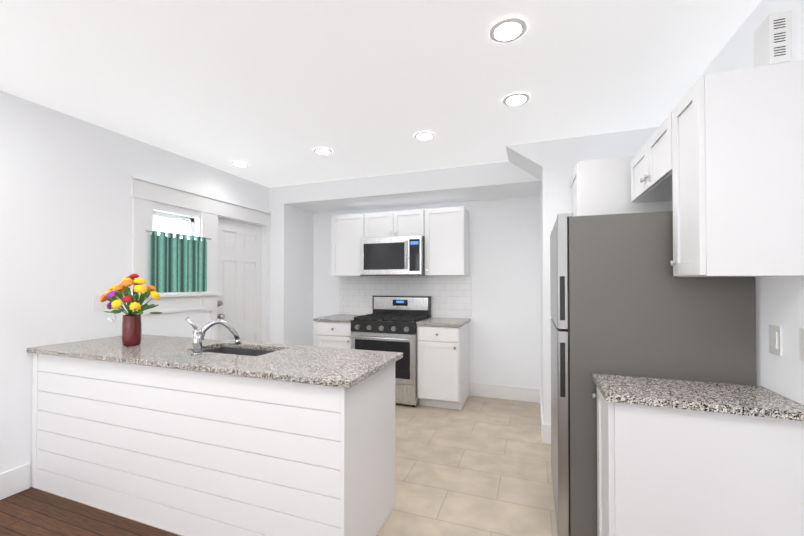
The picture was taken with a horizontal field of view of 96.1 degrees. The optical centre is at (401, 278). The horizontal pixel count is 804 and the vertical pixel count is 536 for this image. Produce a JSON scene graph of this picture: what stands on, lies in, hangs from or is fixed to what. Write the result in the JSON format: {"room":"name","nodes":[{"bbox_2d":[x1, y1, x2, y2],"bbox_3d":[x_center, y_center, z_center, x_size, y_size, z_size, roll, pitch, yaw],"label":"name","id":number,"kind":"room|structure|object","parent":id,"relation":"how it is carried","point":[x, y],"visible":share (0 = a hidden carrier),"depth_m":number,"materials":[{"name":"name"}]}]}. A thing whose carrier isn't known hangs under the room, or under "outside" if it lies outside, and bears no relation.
{"room":"kitchen","nodes":[
{"label":"kitchen","id":0,"kind":"room"},
{"bbox_2d":[0,487,179,535],"bbox_3d":[-1.231,1.360,-0.207,4.310,0.050,4.020,0,-1,20],"label":"floor","id":1,"kind":"structure","parent":0,"point":[30,511],"depth_m":2.03,"materials":[{"name":"brown wood"}]},
{"bbox_2d":[0,90,269,486],"bbox_3d":[-2.801,0.091,1.582,0.150,2.529,6.290,0,-1,20],"label":"wall","id":2,"kind":"structure","parent":0,"point":[66,205],"depth_m":2.54,"materials":[{"name":"paint"}]},
{"bbox_2d":[0,463,29,499],"bbox_3d":[-3.086,1.264,0.540,0.015,0.160,3.860,0,-1,20],"label":"baseboard","id":3,"kind":"structure","parent":2,"relation":"attached to","point":[14,481],"depth_m":2.28,"materials":[{"name":"white wood"}]},
{"bbox_2d":[93,296,103,311],"bbox_3d":[-2.300,0.192,2.735,0.006,0.120,0.072,0,-1,20],"label":"electrical outlet plate","id":4,"kind":"object","parent":2,"relation":"attached to","point":[98,305],"visible":0.79,"depth_m":2.73,"materials":[{"name":"white plastic"}]},
{"bbox_2d":[145,230,210,292],"bbox_3d":[-2.040,-0.142,3.336,0.035,0.534,0.651,0,-1,20],"label":"window curtain","id":5,"kind":"object","parent":2,"relation":"hanging from","point":[177,264],"visible":0.92,"depth_m":3.29,"materials":[{"name":"green fabric"}]},
{"bbox_2d":[129,175,271,342],"bbox_3d":[-1.993,0.272,3.740,0.200,2.215,1.672,0,-1,20],"label":"door frame","id":6,"kind":"structure","parent":2,"relation":"attached to","point":[146,193],"depth_m":3.46,"materials":[{"name":"white wood"}]},
{"bbox_2d":[205,299,214,310],"bbox_3d":[-1.942,0.269,3.658,0.010,0.120,0.120,0,-1,20],"label":"switch plate","id":7,"kind":"object","parent":2,"relation":"attached to","point":[209,304],"visible":0.98,"depth_m":3.65,"materials":[{"name":"white plastic"}]},
{"bbox_2d":[217,216,264,342],"bbox_3d":[-1.863,0.364,4.111,0.192,2.040,0.720,0,-1,20],"label":"wall door","id":8,"kind":"structure","parent":2,"relation":"in","point":[240,284],"depth_m":4.13,"materials":[{"name":"white wood"}]},
{"bbox_2d":[269,204,313,345],"bbox_3d":[-1.493,0.237,4.872,0.370,2.310,0.790,0,-1,20],"label":"wall pier","id":9,"kind":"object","parent":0,"point":[291,267],"visible":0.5,"depth_m":4.58,"materials":[{"name":"paint"}]},
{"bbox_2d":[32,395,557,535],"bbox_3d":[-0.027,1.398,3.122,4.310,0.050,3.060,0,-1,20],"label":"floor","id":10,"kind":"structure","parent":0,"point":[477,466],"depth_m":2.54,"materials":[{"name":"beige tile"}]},
{"bbox_2d":[31,353,98,506],"bbox_3d":[-2.024,0.924,2.561,0.634,0.884,0.633,0,-1,20],"label":"base cabinet","id":11,"kind":"object","parent":10,"relation":"on","point":[63,388],"depth_m":2.26,"materials":[{"name":"white wood"}]},
{"bbox_2d":[95,361,138,520],"bbox_3d":[-1.610,0.922,2.420,0.485,0.884,0.617,0,-1,20],"label":"base cabinet","id":12,"kind":"object","parent":10,"relation":"on","point":[117,395],"depth_m":2.09,"materials":[{"name":"white wood"}]},
{"bbox_2d":[139,365,218,535],"bbox_3d":[-1.153,0.918,2.042,0.631,0.884,0.218,0,-1,20],"label":"base cabinet","id":13,"kind":"object","parent":10,"relation":"on","point":[197,434],"depth_m":1.93,"materials":[{"name":"white wood"}]},
{"bbox_2d":[219,361,395,535],"bbox_3d":[-0.469,0.918,2.000,0.684,0.884,0.629,0,-1,20],"label":"base cabinet","id":14,"kind":"object","parent":10,"relation":"on","point":[295,460],"depth_m":1.73,"materials":[{"name":"white wood"}]},
{"bbox_2d":[27,334,402,388],"bbox_3d":[-1.216,0.464,2.268,2.356,0.030,0.684,0,-1,20],"label":"countertop","id":15,"kind":"structure","parent":14,"relation":"on","point":[297,364],"depth_m":2.02,"materials":[{"name":"grey stone"}]},
{"bbox_2d":[100,274,161,345],"bbox_3d":[-1.835,0.207,2.418,0.436,0.484,0.319,0,-1,20],"label":"vase","id":16,"kind":"object","parent":15,"relation":"on","point":[132,325],"visible":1,"depth_m":2.39,"materials":[{"name":"red glass"}]},
{"bbox_2d":[185,317,242,352],"bbox_3d":[-1.144,0.337,2.201,0.169,0.222,0.271,0,-1,20],"label":"faucet","id":17,"kind":"object","parent":15,"relation":"on","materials":[{"name":"silver metal"}]},
{"bbox_2d":[207,345,274,356],"bbox_3d":[-1.054,0.580,2.318,0.594,0.225,0.324,0,-1,20],"label":"sink","id":18,"kind":"object","parent":15,"relation":"in","point":[254,350],"depth_m":2.49,"materials":[{"name":"grey metal"}]},
{"bbox_2d":[313,314,360,348],"bbox_3d":[-0.707,0.931,4.495,0.515,0.914,0.644,0,-1,20],"label":"base cabinet","id":19,"kind":"object","parent":10,"relation":"on","point":[333,331],"visible":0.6,"depth_m":4.23,"materials":[{"name":"white wood"}]},
{"bbox_2d":[351,296,430,406],"bbox_3d":[-0.120,0.800,4.235,0.762,1.170,0.717,0,-1,20],"label":"range","id":20,"kind":"object","parent":10,"relation":"on","point":[388,324],"visible":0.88,"depth_m":3.96,"materials":[{"name":"silver metal"}]},
{"bbox_2d":[416,317,470,409],"bbox_3d":[0.483,0.926,4.065,0.480,0.914,0.644,0,-1,20],"label":"base cabinet","id":21,"kind":"object","parent":10,"relation":"on","point":[442,362],"visible":1,"depth_m":3.81,"materials":[{"name":"white wood"}]},
{"bbox_2d":[570,156,672,215],"bbox_3d":[1.564,0.287,2.595,0.646,2.160,0.547,0,-1,20],"label":"pantry cabinet","id":22,"kind":"object","parent":10,"relation":"on","point":[600,186],"visible":0.21,"depth_m":2.39,"materials":[{"name":"white wood"}]},
{"bbox_2d":[550,211,756,535],"bbox_3d":[1.266,0.519,2.010,0.780,1.683,0.732,0,-1,20],"label":"fridge","id":23,"kind":"object","parent":10,"relation":"on","point":[624,301],"visible":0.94,"depth_m":1.71,"materials":[{"name":"grey metal"}]},
{"bbox_2d":[592,373,803,535],"bbox_3d":[1.157,0.904,1.468,0.649,0.900,0.345,0,-1,20],"label":"base cabinet","id":24,"kind":"object","parent":10,"relation":"on","point":[684,458],"visible":0.98,"depth_m":1.35,"materials":[{"name":"white wood"}]},
{"bbox_2d":[0,0,760,187],"bbox_3d":[-0.710,-1.228,1.261,4.310,0.100,7.080,0,-1,20],"label":"ceiling","id":25,"kind":"structure","parent":0,"point":[273,93],"depth_m":2.05,"materials":[{"name":"paint"}]},
{"bbox_2d":[231,162,248,166],"bbox_3d":[-1.629,-1.146,3.629,0.170,0.004,0.170,0,-1,20],"label":"recessed light","id":26,"kind":"object","parent":25,"relation":"in","point":[240,164],"visible":1,"depth_m":3.62,"materials":[{"name":"white plastic"}]},
{"bbox_2d":[313,148,332,154],"bbox_3d":[-0.715,-1.150,3.272,0.170,0.004,0.170,0,-1,20],"label":"recessed light","id":27,"kind":"object","parent":25,"relation":"in","point":[323,151],"visible":1,"depth_m":3.26,"materials":[{"name":"white plastic"}]},
{"bbox_2d":[414,132,434,139],"bbox_3d":[0.182,-1.154,2.931,0.170,0.004,0.170,0,-1,20],"label":"recessed light","id":28,"kind":"object","parent":25,"relation":"in","point":[424,135],"visible":1,"depth_m":2.93,"materials":[{"name":"white plastic"}]},
{"bbox_2d":[489,18,526,42],"bbox_3d":[0.500,-1.167,1.706,0.170,0.004,0.170,0,-1,20],"label":"recessed light","id":29,"kind":"object","parent":25,"relation":"in","point":[507,30],"visible":1,"depth_m":1.70,"materials":[{"name":"white plastic"}]},
{"bbox_2d":[503,93,529,105],"bbox_3d":[0.743,-1.160,2.347,0.170,0.004,0.170,0,-1,20],"label":"recessed light","id":30,"kind":"object","parent":25,"relation":"in","point":[516,99],"visible":1,"depth_m":2.34,"materials":[{"name":"white plastic"}]},
{"bbox_2d":[270,141,542,212],"bbox_3d":[-0.129,-1.036,4.085,3.182,0.219,1.070,0,-1,20],"label":"ceiling beam","id":31,"kind":"structure","parent":0,"point":[499,180],"depth_m":3.94,"materials":[{"name":"paint"}]},
{"bbox_2d":[313,196,540,394],"bbox_3d":[0.181,0.234,4.607,2.960,2.310,0.150,0,-1,20],"label":"wall","id":32,"kind":"structure","parent":0,"point":[505,321],"depth_m":4.19,"materials":[{"name":"paint"}]},
{"bbox_2d":[331,213,364,276],"bbox_3d":[-0.631,-0.415,4.640,0.460,0.770,0.349,0,-1,20],"label":"upper cabinet","id":33,"kind":"object","parent":32,"relation":"attached to","point":[347,232],"visible":0.73,"depth_m":4.51,"materials":[{"name":"white wood"}]},
{"bbox_2d":[364,209,424,237],"bbox_3d":[-0.054,-0.644,4.434,0.762,0.317,0.349,0,-1,20],"label":"upper cabinet","id":34,"kind":"object","parent":32,"relation":"attached to","point":[397,223],"visible":0.79,"depth_m":4.28,"materials":[{"name":"white wood"}]},
{"bbox_2d":[360,235,424,275],"bbox_3d":[-0.075,-0.258,4.371,0.758,0.450,0.474,0,-1,20],"label":"over-the-range microwave","id":35,"kind":"object","parent":34,"relation":"attached to","point":[394,256],"visible":0.98,"depth_m":4.18,"materials":[{"name":"silver metal"}]},
{"bbox_2d":[340,276,470,317],"bbox_3d":[-0.010,0.222,4.590,1.772,0.506,0.010,0,-1,20],"label":"tile backsplash","id":36,"kind":"structure","parent":32,"relation":"attached to","point":[458,290],"depth_m":4.54,"materials":[{"name":"white tile"}]},
{"bbox_2d":[425,206,468,275],"bbox_3d":[0.523,-0.420,4.222,0.460,0.770,0.349,0,-1,20],"label":"upper cabinet","id":37,"kind":"object","parent":32,"relation":"attached to","point":[446,241],"visible":1,"depth_m":4.09,"materials":[{"name":"white wood"}]},
{"bbox_2d":[470,382,538,402],"bbox_3d":[1.164,1.304,4.150,0.750,0.160,0.018,0,-1,20],"label":"baseboard","id":38,"kind":"structure","parent":32,"relation":"attached to","point":[527,394],"depth_m":4.14,"materials":[{"name":"white wood"}]},
{"bbox_2d":[540,127,657,424],"bbox_3d":[1.852,0.112,3.435,0.980,2.529,1.220,0,-1,20],"label":"wall block","id":39,"kind":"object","parent":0,"point":[562,157],"visible":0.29,"depth_m":3.00,"materials":[{"name":"paint"}]},
{"bbox_2d":[539,388,544,443],"bbox_3d":[1.355,1.297,3.513,0.015,0.160,1.085,0,-1,20],"label":"baseboard","id":40,"kind":"structure","parent":39,"relation":"attached to","point":[540,396],"depth_m":3.15,"materials":[{"name":"white wood"}]},
{"bbox_2d":[699,0,803,404],"bbox_3d":[1.038,0.073,-0.035,0.150,2.529,5.860,0,-1,20],"label":"wall","id":41,"kind":"structure","parent":0,"point":[779,300],"depth_m":1.44,"materials":[{"name":"paint"}]},
{"bbox_2d":[631,111,672,202],"bbox_3d":[1.474,-0.621,1.915,0.344,0.270,0.722,0,-1,20],"label":"upper cabinet","id":42,"kind":"object","parent":41,"relation":"attached to","point":[651,170],"visible":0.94,"depth_m":1.91,"materials":[{"name":"white wood"}]},
{"bbox_2d":[668,59,803,276],"bbox_3d":[1.303,-0.385,1.437,0.344,0.753,0.282,0,-1,20],"label":"upper cabinet","id":43,"kind":"object","parent":41,"relation":"attached to","point":[738,168],"visible":1,"depth_m":1.31,"materials":[{"name":"white wood"}]},
{"bbox_2d":[754,10,791,66],"bbox_3d":[1.441,-0.907,1.407,0.064,0.190,0.106,0,-1,20],"label":"box","id":44,"kind":"object","parent":41,"relation":"attached to","point":[772,38],"visible":0.96,"depth_m":1.36,"materials":[{"name":"white plastic"}]},
{"bbox_2d":[769,324,781,355],"bbox_3d":[1.486,0.244,1.440,0.010,0.116,0.072,0,-1,20],"label":"switch plate","id":45,"kind":"object","parent":41,"relation":"attached to","point":[775,339],"visible":1,"depth_m":1.43,"materials":[{"name":"white plastic"}]},
{"bbox_2d":[799,328,803,360],"bbox_3d":[1.423,0.236,1.272,0.015,0.116,0.072,0,-1,20],"label":"switch plate","id":46,"kind":"object","parent":41,"relation":"attached to","point":[801,338],"visible":1,"depth_m":1.29,"materials":[{"name":"white plastic"}]},
{"label":"outside","id":47,"kind":"structure","parent":0,"visible":0},
{"bbox_2d":[153,216,187,238],"bbox_3d":[-2.356,-0.239,3.451,0.018,1.350,1.091,0,-1,20],"label":"window","id":48,"kind":"structure","parent":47,"point":[166,225],"depth_m":3.58,"materials":[{"name":"white"}]}
]}

